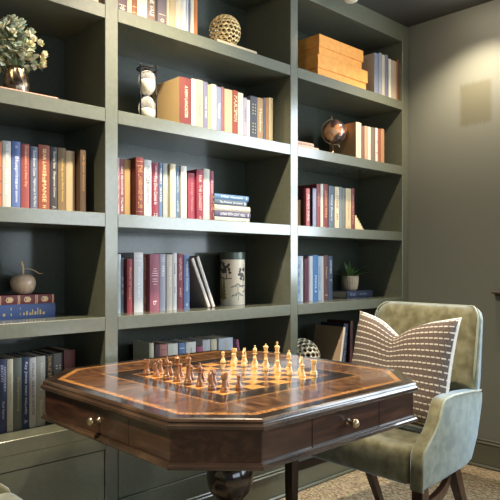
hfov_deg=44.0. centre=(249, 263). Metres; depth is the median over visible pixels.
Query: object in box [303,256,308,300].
book
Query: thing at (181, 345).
book
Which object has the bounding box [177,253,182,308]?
book
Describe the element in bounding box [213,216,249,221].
book
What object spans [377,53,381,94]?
book
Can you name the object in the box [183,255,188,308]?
book
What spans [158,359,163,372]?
pawn
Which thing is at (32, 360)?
book
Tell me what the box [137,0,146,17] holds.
book
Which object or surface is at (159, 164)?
book
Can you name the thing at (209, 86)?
book
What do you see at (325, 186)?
book
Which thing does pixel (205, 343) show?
book
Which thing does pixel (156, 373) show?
knight
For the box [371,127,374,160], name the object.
book
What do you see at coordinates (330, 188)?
book
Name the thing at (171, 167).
book
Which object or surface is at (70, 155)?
book
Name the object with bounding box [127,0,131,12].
book
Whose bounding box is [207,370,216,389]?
knight
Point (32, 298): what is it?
book
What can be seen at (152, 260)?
book
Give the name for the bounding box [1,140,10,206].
book
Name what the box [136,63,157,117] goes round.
hourglass
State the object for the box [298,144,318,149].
book
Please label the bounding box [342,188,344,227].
book
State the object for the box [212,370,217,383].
pawn
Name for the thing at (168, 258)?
book
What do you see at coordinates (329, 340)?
book
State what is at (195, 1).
book
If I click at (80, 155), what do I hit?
book
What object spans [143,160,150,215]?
book
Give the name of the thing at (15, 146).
book
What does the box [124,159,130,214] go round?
book
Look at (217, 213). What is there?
book
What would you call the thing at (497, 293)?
trim
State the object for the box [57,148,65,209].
book
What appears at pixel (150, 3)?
book
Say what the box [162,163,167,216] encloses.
book
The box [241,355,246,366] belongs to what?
pawn
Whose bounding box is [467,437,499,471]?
baseboard
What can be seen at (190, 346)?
book
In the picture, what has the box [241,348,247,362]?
knight
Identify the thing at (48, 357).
book
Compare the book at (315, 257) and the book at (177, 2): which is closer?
the book at (177, 2)
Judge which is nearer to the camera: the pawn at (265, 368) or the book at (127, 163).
the pawn at (265, 368)
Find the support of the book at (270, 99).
on the bookcase
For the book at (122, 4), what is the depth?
2.42 m
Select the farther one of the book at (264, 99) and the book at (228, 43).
the book at (264, 99)
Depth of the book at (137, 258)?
2.56 m
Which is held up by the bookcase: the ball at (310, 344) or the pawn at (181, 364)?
the ball at (310, 344)
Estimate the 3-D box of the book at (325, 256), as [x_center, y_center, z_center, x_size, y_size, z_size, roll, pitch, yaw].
[0.371,0.075,3.494,0.035,0.250,0.157,0,0,-44]
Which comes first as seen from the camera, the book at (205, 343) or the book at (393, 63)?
the book at (205, 343)
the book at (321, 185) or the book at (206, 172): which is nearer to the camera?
the book at (206, 172)
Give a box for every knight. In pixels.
[152,359,159,376]
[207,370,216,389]
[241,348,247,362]
[297,355,304,372]
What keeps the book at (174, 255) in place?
on the bookcase
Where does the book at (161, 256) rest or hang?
on the bookcase
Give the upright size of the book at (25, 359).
0.258 m
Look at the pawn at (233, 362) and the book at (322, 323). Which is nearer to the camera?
the pawn at (233, 362)
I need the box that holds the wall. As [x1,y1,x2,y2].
[408,0,499,441]
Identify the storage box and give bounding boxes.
[298,34,362,68]
[298,54,367,88]
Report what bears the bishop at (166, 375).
on the table
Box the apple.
[10,261,42,293]
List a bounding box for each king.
[184,352,192,383]
[273,341,280,368]
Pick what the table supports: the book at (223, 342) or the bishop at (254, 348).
the bishop at (254, 348)
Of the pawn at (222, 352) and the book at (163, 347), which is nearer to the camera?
the pawn at (222, 352)
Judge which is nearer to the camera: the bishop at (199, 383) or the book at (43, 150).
the bishop at (199, 383)
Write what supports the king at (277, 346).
on the table
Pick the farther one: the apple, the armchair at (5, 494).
the apple
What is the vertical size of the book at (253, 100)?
0.218 m
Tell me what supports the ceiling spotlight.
attached to the ceiling
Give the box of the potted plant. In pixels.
[335,260,368,289]
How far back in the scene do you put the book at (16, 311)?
2.28 m
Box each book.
[0,86,57,98]
[0,141,1,205]
[0,293,53,304]
[0,303,54,319]
[0,353,21,430]
[0,355,12,431]
[0,357,6,432]
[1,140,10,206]
[6,352,28,428]
[10,141,19,206]
[18,353,35,427]
[19,351,44,425]
[20,144,28,207]
[29,146,37,208]
[29,350,52,424]
[35,144,49,208]
[35,348,62,375]
[46,346,74,369]
[50,147,56,209]
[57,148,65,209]
[66,151,74,210]
[74,150,85,211]
[118,0,126,10]
[118,158,118,213]
[118,252,142,311]
[118,254,120,312]
[119,159,123,213]
[121,258,123,312]
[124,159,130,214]
[124,259,131,312]
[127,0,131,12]
[128,157,142,214]
[132,0,136,14]
[133,340,153,359]
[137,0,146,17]
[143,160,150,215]
[143,254,145,311]
[146,254,158,311]
[147,0,154,20]
[147,341,166,356]
[151,162,157,215]
[151,340,177,355]
[152,77,190,124]
[153,253,176,309]
[154,343,159,356]
[155,0,157,21]
[158,0,165,23]
[158,163,161,216]
[159,254,164,310]
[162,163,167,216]
[163,340,184,353]
[165,254,171,309]
[165,338,195,353]
[166,0,168,24]
[168,164,175,217]
[169,0,174,26]
[175,0,180,28]
[176,167,178,217]
[177,166,186,217]
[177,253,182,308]
[181,0,185,30]
[182,337,209,350]
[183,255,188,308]
[186,0,187,30]
[187,169,202,218]
[187,173,194,218]
[188,0,189,31]
[189,256,214,306]
[189,258,209,307]
[190,0,193,32]
[191,79,195,125]
[194,0,196,33]
[196,79,202,126]
[196,336,216,349]
[196,345,201,351]
[199,335,232,349]
[200,169,209,219]
[203,82,207,127]
[208,85,210,128]
[210,84,215,129]
[210,171,213,219]
[213,193,248,201]
[213,199,246,206]
[213,204,249,212]
[213,210,250,218]
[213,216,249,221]
[215,39,256,53]
[216,86,220,130]
[221,87,223,130]
[224,89,231,132]
[232,90,237,133]
[233,339,239,349]
[238,92,242,134]
[243,98,246,135]
[244,96,256,137]
[247,100,249,135]
[257,97,262,138]
[262,98,265,138]
[266,98,268,139]
[269,98,272,140]
[298,141,313,146]
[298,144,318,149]
[298,184,319,226]
[298,188,309,225]
[298,200,300,225]
[298,255,317,300]
[298,256,299,301]
[300,256,302,301]
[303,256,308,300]
[303,256,312,300]
[303,258,306,300]
[310,188,315,225]
[312,324,345,361]
[318,255,327,299]
[318,256,320,299]
[320,184,322,226]
[321,256,323,299]
[321,322,347,361]
[323,184,327,226]
[327,319,352,362]
[328,186,333,227]
[328,256,332,299]
[329,122,360,157]
[333,289,372,297]
[334,187,338,227]
[339,187,341,227]
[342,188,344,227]
[345,188,350,228]
[350,188,353,228]
[361,126,363,158]
[362,53,378,93]
[364,126,367,158]
[368,127,370,159]
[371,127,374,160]
[375,128,377,160]
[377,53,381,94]
[378,129,380,161]
[381,129,383,162]
[382,55,384,95]
[385,55,387,96]
[388,59,390,97]
[391,60,396,99]
[394,60,397,99]
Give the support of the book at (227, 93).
on the bookcase
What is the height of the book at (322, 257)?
0.244 m
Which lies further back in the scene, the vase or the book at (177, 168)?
the book at (177, 168)
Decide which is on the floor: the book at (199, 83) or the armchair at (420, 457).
the armchair at (420, 457)
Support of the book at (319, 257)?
on the bookcase
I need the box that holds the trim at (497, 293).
[491,291,499,295]
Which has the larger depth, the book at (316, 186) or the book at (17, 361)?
the book at (316, 186)
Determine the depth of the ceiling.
3.48 m
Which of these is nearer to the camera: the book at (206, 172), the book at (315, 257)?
the book at (206, 172)
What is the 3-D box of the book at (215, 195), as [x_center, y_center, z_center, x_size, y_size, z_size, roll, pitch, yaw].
[-0.141,-0.308,2.928,0.212,0.024,0.172,0,0,-44]
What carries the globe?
on the bookcase
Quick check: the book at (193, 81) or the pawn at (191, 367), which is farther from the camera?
the book at (193, 81)
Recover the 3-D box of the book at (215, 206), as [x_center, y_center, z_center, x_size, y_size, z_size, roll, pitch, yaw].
[-0.137,-0.257,2.931,0.222,0.026,0.172,0,0,-44]
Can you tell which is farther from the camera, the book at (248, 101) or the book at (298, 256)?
the book at (298, 256)
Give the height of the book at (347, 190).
0.237 m
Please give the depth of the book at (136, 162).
2.49 m
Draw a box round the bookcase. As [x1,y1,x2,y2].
[0,0,407,499]
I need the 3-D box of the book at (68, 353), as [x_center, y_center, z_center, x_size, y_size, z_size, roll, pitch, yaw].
[-0.735,0.460,2.394,0.045,0.268,0.157,0,0,-44]
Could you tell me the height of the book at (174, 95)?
0.204 m
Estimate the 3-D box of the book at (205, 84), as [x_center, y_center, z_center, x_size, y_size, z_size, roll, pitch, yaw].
[-0.250,-0.701,2.820,0.025,0.227,0.157,0,0,-44]
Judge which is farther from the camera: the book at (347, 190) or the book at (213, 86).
the book at (347, 190)
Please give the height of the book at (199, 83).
0.221 m
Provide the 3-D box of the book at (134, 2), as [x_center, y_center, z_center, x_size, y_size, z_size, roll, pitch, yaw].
[-0.512,-1.089,2.516,0.022,0.225,0.157,0,0,-44]
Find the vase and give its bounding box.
[3,65,29,91]
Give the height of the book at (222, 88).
0.224 m
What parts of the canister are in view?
lid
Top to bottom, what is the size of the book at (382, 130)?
0.216 m
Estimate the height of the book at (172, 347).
0.246 m
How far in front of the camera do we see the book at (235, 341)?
2.97 m
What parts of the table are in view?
apron panel, drawer knob, drawer, apron panel, apron panel, edge moulding, moulding, board frame, apron panel, drawer, drawer knob, apron panel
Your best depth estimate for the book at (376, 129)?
3.63 m
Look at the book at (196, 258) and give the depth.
2.80 m
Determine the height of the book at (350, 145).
0.198 m
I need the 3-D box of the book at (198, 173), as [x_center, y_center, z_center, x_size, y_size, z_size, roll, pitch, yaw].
[-0.274,-0.306,2.797,0.036,0.227,0.157,0,0,-44]
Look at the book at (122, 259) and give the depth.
2.52 m
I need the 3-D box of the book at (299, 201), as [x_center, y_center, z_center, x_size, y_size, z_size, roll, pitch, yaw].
[0.226,-0.263,3.264,0.022,0.142,0.101,0,0,-44]
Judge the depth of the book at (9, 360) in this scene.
2.19 m
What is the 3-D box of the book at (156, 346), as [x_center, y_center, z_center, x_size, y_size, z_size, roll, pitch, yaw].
[-0.447,0.469,2.689,0.026,0.251,0.156,0,0,-44]
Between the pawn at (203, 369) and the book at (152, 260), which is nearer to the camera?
the pawn at (203, 369)
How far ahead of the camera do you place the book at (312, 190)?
3.28 m
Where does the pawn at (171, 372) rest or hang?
on the table
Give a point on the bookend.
(357, 225)
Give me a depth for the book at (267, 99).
3.03 m
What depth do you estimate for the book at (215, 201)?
2.86 m
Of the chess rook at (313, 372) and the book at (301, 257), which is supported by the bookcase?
the book at (301, 257)
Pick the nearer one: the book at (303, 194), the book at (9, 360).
the book at (9, 360)
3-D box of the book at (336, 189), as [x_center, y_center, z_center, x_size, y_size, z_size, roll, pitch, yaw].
[0.433,-0.310,3.498,0.039,0.237,0.157,0,0,-44]
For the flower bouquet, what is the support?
in the vase
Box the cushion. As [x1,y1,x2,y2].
[352,311,461,426]
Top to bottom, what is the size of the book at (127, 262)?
0.220 m
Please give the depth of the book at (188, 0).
2.65 m
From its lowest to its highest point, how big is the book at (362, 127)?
0.203 m
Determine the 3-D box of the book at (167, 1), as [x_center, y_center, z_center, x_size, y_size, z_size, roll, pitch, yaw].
[-0.394,-1.082,2.629,0.013,0.210,0.156,0,0,-44]
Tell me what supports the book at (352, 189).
on the bookcase
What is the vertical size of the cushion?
0.428 m
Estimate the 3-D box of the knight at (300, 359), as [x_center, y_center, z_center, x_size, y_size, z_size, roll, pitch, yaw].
[0.169,0.331,2.045,0.025,0.058,0.025,0,0,-21]
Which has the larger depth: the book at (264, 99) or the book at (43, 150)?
the book at (264, 99)
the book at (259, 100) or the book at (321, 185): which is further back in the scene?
the book at (321, 185)
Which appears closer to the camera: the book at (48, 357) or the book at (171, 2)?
the book at (48, 357)
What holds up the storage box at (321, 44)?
on the storage box at (320, 64)
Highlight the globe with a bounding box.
[321,116,346,152]
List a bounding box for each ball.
[209,14,240,44]
[298,338,319,357]
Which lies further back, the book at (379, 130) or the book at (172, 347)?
the book at (379, 130)
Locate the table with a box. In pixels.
[40,350,417,499]
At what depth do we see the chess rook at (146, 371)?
2.01 m
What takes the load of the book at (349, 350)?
on the bookcase
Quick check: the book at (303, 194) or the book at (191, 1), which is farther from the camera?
the book at (303, 194)
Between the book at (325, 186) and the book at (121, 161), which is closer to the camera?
the book at (121, 161)
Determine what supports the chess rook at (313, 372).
on the table
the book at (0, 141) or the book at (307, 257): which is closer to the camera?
the book at (0, 141)
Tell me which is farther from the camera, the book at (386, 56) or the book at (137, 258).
the book at (386, 56)
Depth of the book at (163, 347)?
2.67 m
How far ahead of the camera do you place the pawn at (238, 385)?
1.77 m
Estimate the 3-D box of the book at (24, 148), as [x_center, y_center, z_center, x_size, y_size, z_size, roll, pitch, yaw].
[-0.854,-0.310,2.260,0.030,0.236,0.157,0,0,-44]
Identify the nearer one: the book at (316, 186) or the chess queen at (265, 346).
the chess queen at (265, 346)
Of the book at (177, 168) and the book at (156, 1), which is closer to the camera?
the book at (156, 1)
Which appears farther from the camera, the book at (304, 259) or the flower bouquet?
the book at (304, 259)
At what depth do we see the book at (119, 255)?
2.52 m
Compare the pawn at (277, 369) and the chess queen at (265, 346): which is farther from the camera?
the chess queen at (265, 346)
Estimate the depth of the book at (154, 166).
2.58 m
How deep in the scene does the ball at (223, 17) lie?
2.80 m
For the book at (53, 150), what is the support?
on the bookcase
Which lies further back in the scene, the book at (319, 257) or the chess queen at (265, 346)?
the book at (319, 257)
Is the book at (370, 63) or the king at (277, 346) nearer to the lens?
the king at (277, 346)
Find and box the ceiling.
[356,0,492,26]
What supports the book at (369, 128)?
on the bookcase
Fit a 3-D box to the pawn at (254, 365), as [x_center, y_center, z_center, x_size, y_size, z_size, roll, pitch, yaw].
[0.015,0.339,2.127,0.021,0.042,0.021,0,0,36]
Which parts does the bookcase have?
shelf, drawer, shelf, shelf, shelf, shelf, rail, drawer, panel, rail, shelf, shelf, shelf, shelf, baseboard, shelf, shelf, shelf, shelf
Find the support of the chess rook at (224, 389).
on the table
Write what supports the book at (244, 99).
on the bookcase
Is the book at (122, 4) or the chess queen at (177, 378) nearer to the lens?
the chess queen at (177, 378)
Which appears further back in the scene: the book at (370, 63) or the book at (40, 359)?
the book at (370, 63)
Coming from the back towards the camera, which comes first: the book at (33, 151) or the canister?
the canister
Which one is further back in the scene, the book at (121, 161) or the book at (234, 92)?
the book at (234, 92)
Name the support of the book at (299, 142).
on the book at (298, 144)
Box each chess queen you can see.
[173,355,181,381]
[262,344,269,366]
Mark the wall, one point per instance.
(454, 58)
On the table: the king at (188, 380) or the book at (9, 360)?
the king at (188, 380)
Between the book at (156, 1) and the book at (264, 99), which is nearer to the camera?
the book at (156, 1)
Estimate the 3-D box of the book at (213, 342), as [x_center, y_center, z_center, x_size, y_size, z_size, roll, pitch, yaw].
[-0.219,0.471,2.920,0.033,0.246,0.156,0,0,-44]
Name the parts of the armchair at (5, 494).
arm panel, seat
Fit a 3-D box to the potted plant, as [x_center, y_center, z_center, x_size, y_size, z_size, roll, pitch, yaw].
[0.626,0.066,3.746,0.359,0.185,0.302,0,0,3]
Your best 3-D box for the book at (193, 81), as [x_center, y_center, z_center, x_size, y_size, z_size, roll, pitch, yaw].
[-0.295,-0.695,2.737,0.024,0.215,0.156,0,0,-44]
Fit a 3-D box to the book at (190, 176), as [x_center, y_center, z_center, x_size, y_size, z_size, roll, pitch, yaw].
[-0.310,-0.296,2.778,0.041,0.209,0.157,0,0,-44]
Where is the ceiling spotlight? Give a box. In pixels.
[345,0,357,3]
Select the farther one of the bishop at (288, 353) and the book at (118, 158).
the book at (118, 158)
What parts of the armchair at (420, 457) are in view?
leg, seat, leg, leg, backrest, arm panel, leg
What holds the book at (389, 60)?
on the bookcase
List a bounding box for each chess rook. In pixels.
[143,359,150,374]
[220,374,228,392]
[231,348,237,361]
[310,360,317,375]
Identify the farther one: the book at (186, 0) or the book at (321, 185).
the book at (321, 185)
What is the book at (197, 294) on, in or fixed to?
on the bookcase
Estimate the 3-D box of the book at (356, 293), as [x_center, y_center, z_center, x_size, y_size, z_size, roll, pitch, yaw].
[0.606,0.179,3.744,0.252,0.041,0.152,0,0,-44]
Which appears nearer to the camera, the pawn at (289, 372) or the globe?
the pawn at (289, 372)
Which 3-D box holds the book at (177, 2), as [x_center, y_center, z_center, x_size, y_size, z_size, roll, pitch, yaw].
[-0.356,-1.092,2.666,0.028,0.230,0.156,0,0,-44]
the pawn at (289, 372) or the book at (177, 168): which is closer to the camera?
the pawn at (289, 372)
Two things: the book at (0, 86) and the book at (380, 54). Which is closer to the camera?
the book at (0, 86)
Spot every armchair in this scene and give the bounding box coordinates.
[0,483,22,499]
[285,301,482,499]
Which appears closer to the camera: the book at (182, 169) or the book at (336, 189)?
the book at (182, 169)
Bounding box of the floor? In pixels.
[278,464,499,499]
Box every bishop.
[163,356,170,378]
[196,362,203,386]
[252,345,257,364]
[285,350,291,370]
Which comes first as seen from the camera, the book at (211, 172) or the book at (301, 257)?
the book at (211, 172)
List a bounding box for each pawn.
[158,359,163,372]
[168,361,173,374]
[179,363,183,376]
[190,366,194,378]
[201,367,205,381]
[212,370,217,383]
[220,351,225,362]
[230,353,235,364]
[235,374,241,389]
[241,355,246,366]
[251,356,257,368]
[263,358,268,370]
[274,360,280,372]
[287,362,292,374]
[299,364,305,377]
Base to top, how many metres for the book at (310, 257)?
0.243 m
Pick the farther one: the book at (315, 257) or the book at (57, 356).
the book at (315, 257)
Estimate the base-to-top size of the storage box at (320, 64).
0.117 m
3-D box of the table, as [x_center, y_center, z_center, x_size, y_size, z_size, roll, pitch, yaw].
[-0.065,0.739,2.012,1.024,0.758,1.024,0,0,-44]
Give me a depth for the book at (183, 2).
2.63 m
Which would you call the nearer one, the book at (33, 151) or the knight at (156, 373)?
the knight at (156, 373)
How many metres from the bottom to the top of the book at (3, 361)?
0.260 m
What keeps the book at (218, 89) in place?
on the bookcase
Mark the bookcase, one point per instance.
(95, 50)
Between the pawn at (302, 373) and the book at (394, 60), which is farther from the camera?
the book at (394, 60)
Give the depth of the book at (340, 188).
3.46 m
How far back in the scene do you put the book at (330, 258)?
3.46 m
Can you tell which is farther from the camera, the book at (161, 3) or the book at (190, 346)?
the book at (190, 346)
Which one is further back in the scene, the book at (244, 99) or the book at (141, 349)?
the book at (244, 99)
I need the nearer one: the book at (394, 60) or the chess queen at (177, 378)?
the chess queen at (177, 378)
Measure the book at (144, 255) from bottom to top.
0.242 m
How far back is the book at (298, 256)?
3.28 m
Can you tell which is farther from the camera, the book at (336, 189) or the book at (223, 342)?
the book at (336, 189)
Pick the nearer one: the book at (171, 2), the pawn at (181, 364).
the pawn at (181, 364)
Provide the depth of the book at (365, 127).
3.56 m
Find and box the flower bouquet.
[0,14,48,72]
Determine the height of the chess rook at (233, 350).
0.048 m
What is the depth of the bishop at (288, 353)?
2.08 m
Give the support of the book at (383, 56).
on the bookcase
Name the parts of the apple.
stem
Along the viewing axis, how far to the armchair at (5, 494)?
1.74 m
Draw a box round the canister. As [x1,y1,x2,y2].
[220,252,244,304]
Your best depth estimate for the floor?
3.08 m
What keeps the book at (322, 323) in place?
on the bookcase
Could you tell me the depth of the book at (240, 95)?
2.91 m
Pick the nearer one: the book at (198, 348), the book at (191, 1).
the book at (191, 1)
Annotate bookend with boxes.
[354,215,363,229]

